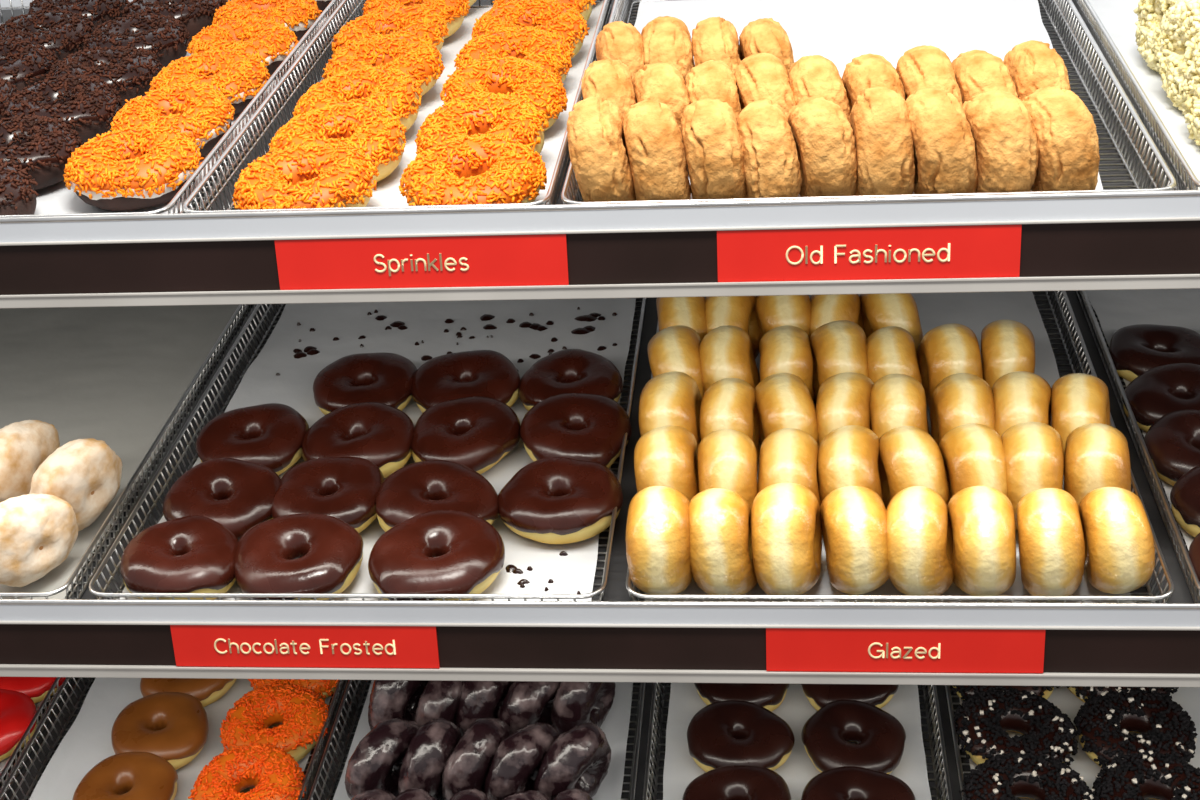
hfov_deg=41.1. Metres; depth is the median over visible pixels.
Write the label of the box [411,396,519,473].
donut
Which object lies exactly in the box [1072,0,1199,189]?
basket tray
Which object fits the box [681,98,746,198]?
donut
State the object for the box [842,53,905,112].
donut
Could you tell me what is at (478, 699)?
donut
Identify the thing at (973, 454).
donut
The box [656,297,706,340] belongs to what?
donut
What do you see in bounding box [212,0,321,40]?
donut
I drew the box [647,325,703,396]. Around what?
donut
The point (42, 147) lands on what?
donut
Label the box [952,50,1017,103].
donut
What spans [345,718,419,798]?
donut
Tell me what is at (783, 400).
donut
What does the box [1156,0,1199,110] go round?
donut
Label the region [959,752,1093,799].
donut
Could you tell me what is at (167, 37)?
donut
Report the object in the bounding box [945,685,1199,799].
basket tray
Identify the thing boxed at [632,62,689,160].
donut
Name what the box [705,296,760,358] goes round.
donut
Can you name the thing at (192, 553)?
donut
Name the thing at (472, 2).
donut
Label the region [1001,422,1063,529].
donut
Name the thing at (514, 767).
donut
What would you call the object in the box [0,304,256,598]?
basket tray
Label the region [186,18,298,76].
donut
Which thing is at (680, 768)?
basket tray
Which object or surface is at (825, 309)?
donut
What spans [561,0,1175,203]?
basket tray
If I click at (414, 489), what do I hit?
donut
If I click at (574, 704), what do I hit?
donut
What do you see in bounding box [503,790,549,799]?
donut
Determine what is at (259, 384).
basket tray
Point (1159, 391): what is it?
donut
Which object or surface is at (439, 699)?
donut
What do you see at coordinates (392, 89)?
donut
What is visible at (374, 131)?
donut
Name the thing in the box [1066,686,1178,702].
donut
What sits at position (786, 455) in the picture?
donut
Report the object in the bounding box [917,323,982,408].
donut
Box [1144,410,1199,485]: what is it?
donut
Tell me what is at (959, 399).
donut
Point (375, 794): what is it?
donut
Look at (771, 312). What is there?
donut
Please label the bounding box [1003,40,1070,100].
donut
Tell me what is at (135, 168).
donut
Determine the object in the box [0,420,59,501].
donut
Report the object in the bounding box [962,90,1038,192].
donut
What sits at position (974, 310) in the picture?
basket tray
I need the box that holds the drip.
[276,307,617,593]
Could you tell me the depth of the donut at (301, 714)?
1.53 m
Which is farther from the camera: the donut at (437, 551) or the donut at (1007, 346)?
the donut at (1007, 346)
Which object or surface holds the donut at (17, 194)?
on the basket tray at (56, 199)
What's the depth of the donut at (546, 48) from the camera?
1.38 m
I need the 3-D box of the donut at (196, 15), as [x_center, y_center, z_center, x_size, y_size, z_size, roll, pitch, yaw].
[-0.425,-0.385,1.601,0.105,0.049,0.100,-1,20,5]
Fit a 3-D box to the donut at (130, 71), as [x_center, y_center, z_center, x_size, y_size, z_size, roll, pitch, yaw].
[-0.443,-0.290,1.438,0.105,0.048,0.097,7,22,26]
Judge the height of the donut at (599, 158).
0.086 m
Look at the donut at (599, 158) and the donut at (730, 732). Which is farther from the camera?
the donut at (730, 732)
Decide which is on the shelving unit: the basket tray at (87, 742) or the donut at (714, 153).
the basket tray at (87, 742)
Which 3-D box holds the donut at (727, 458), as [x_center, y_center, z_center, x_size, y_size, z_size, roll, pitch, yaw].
[0.104,0.065,1.292,0.049,0.086,0.082,-2,20,3]
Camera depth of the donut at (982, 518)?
1.17 m
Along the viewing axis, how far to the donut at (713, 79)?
1.17 m
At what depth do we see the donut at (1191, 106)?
1.18 m
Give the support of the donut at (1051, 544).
in the basket tray at (974, 310)
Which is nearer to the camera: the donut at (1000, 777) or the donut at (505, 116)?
the donut at (505, 116)
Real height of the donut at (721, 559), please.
0.083 m
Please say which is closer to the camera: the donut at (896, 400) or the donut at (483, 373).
the donut at (896, 400)
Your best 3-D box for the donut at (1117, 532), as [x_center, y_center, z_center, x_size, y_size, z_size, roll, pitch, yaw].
[0.385,0.104,1.192,0.054,0.081,0.081,0,20,8]
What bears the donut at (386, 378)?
in the basket tray at (259, 384)
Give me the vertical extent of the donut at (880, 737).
0.045 m
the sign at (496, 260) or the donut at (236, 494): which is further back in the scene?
the donut at (236, 494)
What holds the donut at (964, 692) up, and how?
in the basket tray at (1061, 697)
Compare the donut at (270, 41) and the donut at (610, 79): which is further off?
the donut at (270, 41)
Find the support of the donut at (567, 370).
in the basket tray at (259, 384)
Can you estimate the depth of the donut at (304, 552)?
1.25 m
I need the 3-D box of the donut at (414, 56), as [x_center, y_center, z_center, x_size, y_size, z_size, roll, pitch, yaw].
[-0.188,-0.285,1.386,0.101,0.058,0.102,9,23,30]
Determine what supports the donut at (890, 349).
in the basket tray at (974, 310)
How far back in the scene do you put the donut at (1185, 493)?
1.25 m
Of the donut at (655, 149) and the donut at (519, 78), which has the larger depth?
the donut at (519, 78)
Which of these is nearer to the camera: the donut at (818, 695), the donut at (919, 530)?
the donut at (919, 530)
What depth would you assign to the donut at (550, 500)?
1.30 m
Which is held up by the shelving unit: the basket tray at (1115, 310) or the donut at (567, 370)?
the basket tray at (1115, 310)
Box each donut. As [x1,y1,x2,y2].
[0,9,95,60]
[0,38,58,90]
[0,78,19,119]
[0,114,82,189]
[0,161,38,214]
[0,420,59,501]
[0,494,77,586]
[0,677,65,702]
[0,689,36,760]
[1,73,123,144]
[28,0,129,27]
[29,438,121,530]
[46,46,163,107]
[63,124,203,210]
[72,751,177,799]
[83,12,190,70]
[110,82,234,156]
[111,692,208,769]
[120,515,238,599]
[122,0,227,40]
[140,678,236,706]
[149,48,269,114]
[163,458,280,539]
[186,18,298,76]
[188,743,306,799]
[195,403,308,474]
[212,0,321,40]
[220,681,328,761]
[232,142,378,209]
[234,513,363,599]
[248,679,342,699]
[267,101,406,182]
[272,457,383,532]
[292,65,421,133]
[301,402,414,477]
[313,353,416,414]
[315,0,338,12]
[322,33,444,97]
[331,5,448,53]
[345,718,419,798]
[351,788,394,799]
[362,0,469,38]
[368,510,504,600]
[368,680,428,729]
[376,460,498,531]
[394,787,435,799]
[398,133,546,205]
[398,718,461,799]
[411,350,519,412]
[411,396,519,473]
[414,93,548,155]
[415,680,463,726]
[440,56,567,131]
[441,717,510,799]
[449,789,487,799]
[454,26,573,82]
[455,681,513,735]
[468,0,476,5]
[471,0,589,58]
[483,723,559,799]
[492,0,595,20]
[498,457,622,543]
[498,681,559,733]
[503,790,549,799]
[518,349,622,410]
[520,393,630,467]
[533,723,610,799]
[551,682,615,733]
[554,788,592,799]
[567,96,635,201]
[581,59,635,118]
[595,21,644,80]
[622,100,690,200]
[626,486,692,593]
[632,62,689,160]
[634,425,698,500]
[639,371,701,448]
[641,16,694,80]
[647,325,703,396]
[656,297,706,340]
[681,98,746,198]
[682,765,790,799]
[685,60,741,117]
[687,700,794,771]
[689,488,757,594]
[691,17,740,72]
[694,683,788,711]
[697,429,757,506]
[699,325,759,392]
[699,378,759,460]
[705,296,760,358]
[734,53,795,116]
[736,99,801,197]
[739,18,793,72]
[751,483,821,594]
[755,295,810,337]
[755,373,817,444]
[757,428,820,505]
[759,325,814,401]
[787,95,856,196]
[788,55,849,121]
[801,684,898,710]
[801,700,905,773]
[801,766,914,799]
[810,294,863,333]
[810,320,867,402]
[816,372,873,444]
[817,425,882,502]
[820,486,888,594]
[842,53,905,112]
[849,86,914,194]
[860,293,922,349]
[866,326,922,385]
[870,374,928,437]
[878,426,949,508]
[886,486,953,594]
[896,45,962,105]
[905,87,977,193]
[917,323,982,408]
[930,373,994,445]
[938,423,1006,498]
[947,486,1015,594]
[950,685,1060,701]
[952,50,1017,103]
[954,687,1078,765]
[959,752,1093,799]
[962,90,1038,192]
[981,320,1034,388]
[992,371,1051,436]
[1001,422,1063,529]
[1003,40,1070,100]
[1016,488,1084,595]
[1022,86,1099,190]
[1051,373,1109,455]
[1064,423,1130,505]
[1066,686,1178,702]
[1073,687,1197,767]
[1078,487,1154,593]
[1092,749,1199,799]
[1109,324,1199,381]
[1122,363,1199,431]
[1133,0,1176,71]
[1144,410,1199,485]
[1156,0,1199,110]
[1170,465,1199,536]
[1182,45,1199,145]
[1188,533,1199,581]
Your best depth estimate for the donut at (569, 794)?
1.35 m
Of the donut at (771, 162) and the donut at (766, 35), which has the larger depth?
the donut at (766, 35)
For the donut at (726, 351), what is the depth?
1.42 m
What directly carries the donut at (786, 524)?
in the basket tray at (974, 310)
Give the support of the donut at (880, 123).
in the basket tray at (839, 31)
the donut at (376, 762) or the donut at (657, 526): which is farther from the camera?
the donut at (376, 762)
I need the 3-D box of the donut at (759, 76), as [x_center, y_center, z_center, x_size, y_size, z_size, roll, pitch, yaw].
[0.125,-0.215,1.193,0.049,0.085,0.082,-5,20,-7]
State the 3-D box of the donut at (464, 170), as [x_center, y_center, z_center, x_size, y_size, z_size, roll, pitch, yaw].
[-0.090,-0.157,1.150,0.107,0.059,0.098,-15,23,-30]
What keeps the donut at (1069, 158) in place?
in the basket tray at (839, 31)
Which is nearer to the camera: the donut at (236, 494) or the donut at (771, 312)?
the donut at (236, 494)
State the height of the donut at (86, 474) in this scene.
0.078 m
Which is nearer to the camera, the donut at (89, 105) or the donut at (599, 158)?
the donut at (599, 158)
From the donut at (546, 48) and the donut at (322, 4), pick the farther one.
the donut at (322, 4)
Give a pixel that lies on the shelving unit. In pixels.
(1071, 243)
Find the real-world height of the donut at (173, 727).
0.044 m
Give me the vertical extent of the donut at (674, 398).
0.084 m
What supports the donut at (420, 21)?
in the basket tray at (555, 155)
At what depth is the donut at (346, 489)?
1.34 m
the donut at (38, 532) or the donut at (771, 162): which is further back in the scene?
the donut at (38, 532)
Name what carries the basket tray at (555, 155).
on the shelving unit
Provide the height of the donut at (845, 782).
0.042 m
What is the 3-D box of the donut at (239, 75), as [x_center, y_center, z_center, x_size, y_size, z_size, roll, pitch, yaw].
[-0.339,-0.274,1.393,0.104,0.053,0.099,-18,25,-36]
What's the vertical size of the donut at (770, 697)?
0.042 m
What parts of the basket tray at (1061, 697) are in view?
wire frame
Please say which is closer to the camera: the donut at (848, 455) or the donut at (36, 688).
the donut at (848, 455)
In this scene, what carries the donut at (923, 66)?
in the basket tray at (839, 31)
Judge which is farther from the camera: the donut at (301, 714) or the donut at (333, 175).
the donut at (301, 714)
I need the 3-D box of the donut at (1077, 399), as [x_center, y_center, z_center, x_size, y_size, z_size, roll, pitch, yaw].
[0.402,0.018,1.339,0.050,0.080,0.083,3,21,16]
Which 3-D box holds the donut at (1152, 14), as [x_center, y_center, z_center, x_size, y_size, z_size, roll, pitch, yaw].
[0.478,-0.316,1.318,0.055,0.100,0.103,-5,20,-5]
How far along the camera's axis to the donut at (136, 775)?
1.48 m
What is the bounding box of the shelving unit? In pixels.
[0,0,1199,799]
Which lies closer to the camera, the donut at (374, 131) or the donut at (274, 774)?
the donut at (374, 131)
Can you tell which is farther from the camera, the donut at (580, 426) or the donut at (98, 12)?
the donut at (98, 12)
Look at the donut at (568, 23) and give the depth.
1.45 m
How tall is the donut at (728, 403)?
0.082 m
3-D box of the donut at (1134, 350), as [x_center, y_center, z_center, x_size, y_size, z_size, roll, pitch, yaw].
[0.518,-0.039,1.476,0.097,0.043,0.095,14,26,39]
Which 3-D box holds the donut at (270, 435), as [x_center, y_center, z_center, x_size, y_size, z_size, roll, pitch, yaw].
[-0.310,0.039,1.435,0.102,0.048,0.095,-10,21,-20]
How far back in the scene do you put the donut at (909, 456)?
1.25 m
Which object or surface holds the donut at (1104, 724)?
in the basket tray at (1061, 697)
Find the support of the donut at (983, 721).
in the basket tray at (1061, 697)
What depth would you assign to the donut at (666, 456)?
1.27 m
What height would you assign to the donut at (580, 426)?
0.051 m
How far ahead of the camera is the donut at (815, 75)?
1.16 m
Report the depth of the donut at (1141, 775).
1.39 m
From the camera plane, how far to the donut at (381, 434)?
1.41 m
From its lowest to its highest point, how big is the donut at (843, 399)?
0.084 m
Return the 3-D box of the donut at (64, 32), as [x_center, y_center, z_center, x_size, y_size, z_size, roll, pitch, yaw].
[-0.536,-0.347,1.545,0.100,0.052,0.104,-8,21,-14]
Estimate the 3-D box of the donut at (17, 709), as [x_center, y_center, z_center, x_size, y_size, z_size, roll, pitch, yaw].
[-0.601,0.322,1.570,0.096,0.045,0.096,-3,20,-2]
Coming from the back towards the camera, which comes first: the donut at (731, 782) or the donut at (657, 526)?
the donut at (731, 782)
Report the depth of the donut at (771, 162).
1.08 m
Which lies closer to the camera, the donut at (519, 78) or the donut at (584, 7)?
the donut at (519, 78)
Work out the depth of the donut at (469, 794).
1.36 m
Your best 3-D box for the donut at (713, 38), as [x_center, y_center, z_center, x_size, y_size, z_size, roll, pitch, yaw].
[0.096,-0.266,1.285,0.045,0.082,0.080,-2,20,3]
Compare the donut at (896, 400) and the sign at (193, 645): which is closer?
the sign at (193, 645)
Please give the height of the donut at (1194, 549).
0.045 m
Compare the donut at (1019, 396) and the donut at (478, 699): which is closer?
the donut at (1019, 396)
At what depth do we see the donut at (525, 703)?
1.48 m
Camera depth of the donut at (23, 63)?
1.44 m
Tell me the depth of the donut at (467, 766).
1.41 m
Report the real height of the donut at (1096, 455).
0.086 m
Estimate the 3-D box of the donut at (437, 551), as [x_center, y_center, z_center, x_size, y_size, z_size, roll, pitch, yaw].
[-0.129,0.125,1.263,0.108,0.051,0.102,-4,20,-4]
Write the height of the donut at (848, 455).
0.082 m
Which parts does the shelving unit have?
rail, rail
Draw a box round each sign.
[170,625,439,667]
[274,234,568,289]
[717,224,1021,281]
[766,628,1045,672]
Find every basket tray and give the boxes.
[0,0,348,216]
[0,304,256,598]
[0,677,72,799]
[0,677,347,799]
[89,298,645,600]
[182,0,611,212]
[308,680,645,799]
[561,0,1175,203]
[626,291,1173,602]
[643,682,951,799]
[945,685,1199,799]
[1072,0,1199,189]
[1076,288,1199,602]
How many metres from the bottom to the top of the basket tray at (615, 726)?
0.136 m
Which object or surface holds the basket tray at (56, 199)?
on the shelving unit
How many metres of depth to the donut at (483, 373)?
1.49 m
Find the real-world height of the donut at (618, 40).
0.077 m
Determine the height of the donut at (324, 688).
0.054 m
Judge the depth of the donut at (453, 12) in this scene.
1.52 m
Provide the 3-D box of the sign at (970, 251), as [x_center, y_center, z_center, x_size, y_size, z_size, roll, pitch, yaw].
[0.180,-0.099,1.079,0.202,0.036,0.003,-1,20,6]
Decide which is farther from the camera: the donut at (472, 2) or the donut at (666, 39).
the donut at (472, 2)
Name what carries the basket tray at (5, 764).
on the shelving unit
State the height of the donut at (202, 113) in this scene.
0.056 m
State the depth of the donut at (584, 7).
1.50 m
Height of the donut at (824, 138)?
0.083 m
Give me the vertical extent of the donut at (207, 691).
0.045 m
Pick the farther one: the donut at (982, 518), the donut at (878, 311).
the donut at (878, 311)
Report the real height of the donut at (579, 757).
0.086 m
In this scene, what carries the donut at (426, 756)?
in the basket tray at (615, 726)
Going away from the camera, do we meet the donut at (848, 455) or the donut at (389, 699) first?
the donut at (848, 455)
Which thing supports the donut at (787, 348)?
in the basket tray at (974, 310)
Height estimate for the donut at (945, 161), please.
0.086 m
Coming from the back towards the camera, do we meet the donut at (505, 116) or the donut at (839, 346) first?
the donut at (839, 346)
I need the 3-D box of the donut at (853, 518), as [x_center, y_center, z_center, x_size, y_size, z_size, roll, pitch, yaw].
[0.194,0.107,1.214,0.051,0.081,0.084,-3,20,-2]
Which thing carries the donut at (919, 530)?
in the basket tray at (974, 310)
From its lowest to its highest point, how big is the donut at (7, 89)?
0.052 m
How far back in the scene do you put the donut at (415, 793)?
1.36 m
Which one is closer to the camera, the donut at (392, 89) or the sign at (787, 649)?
the sign at (787, 649)

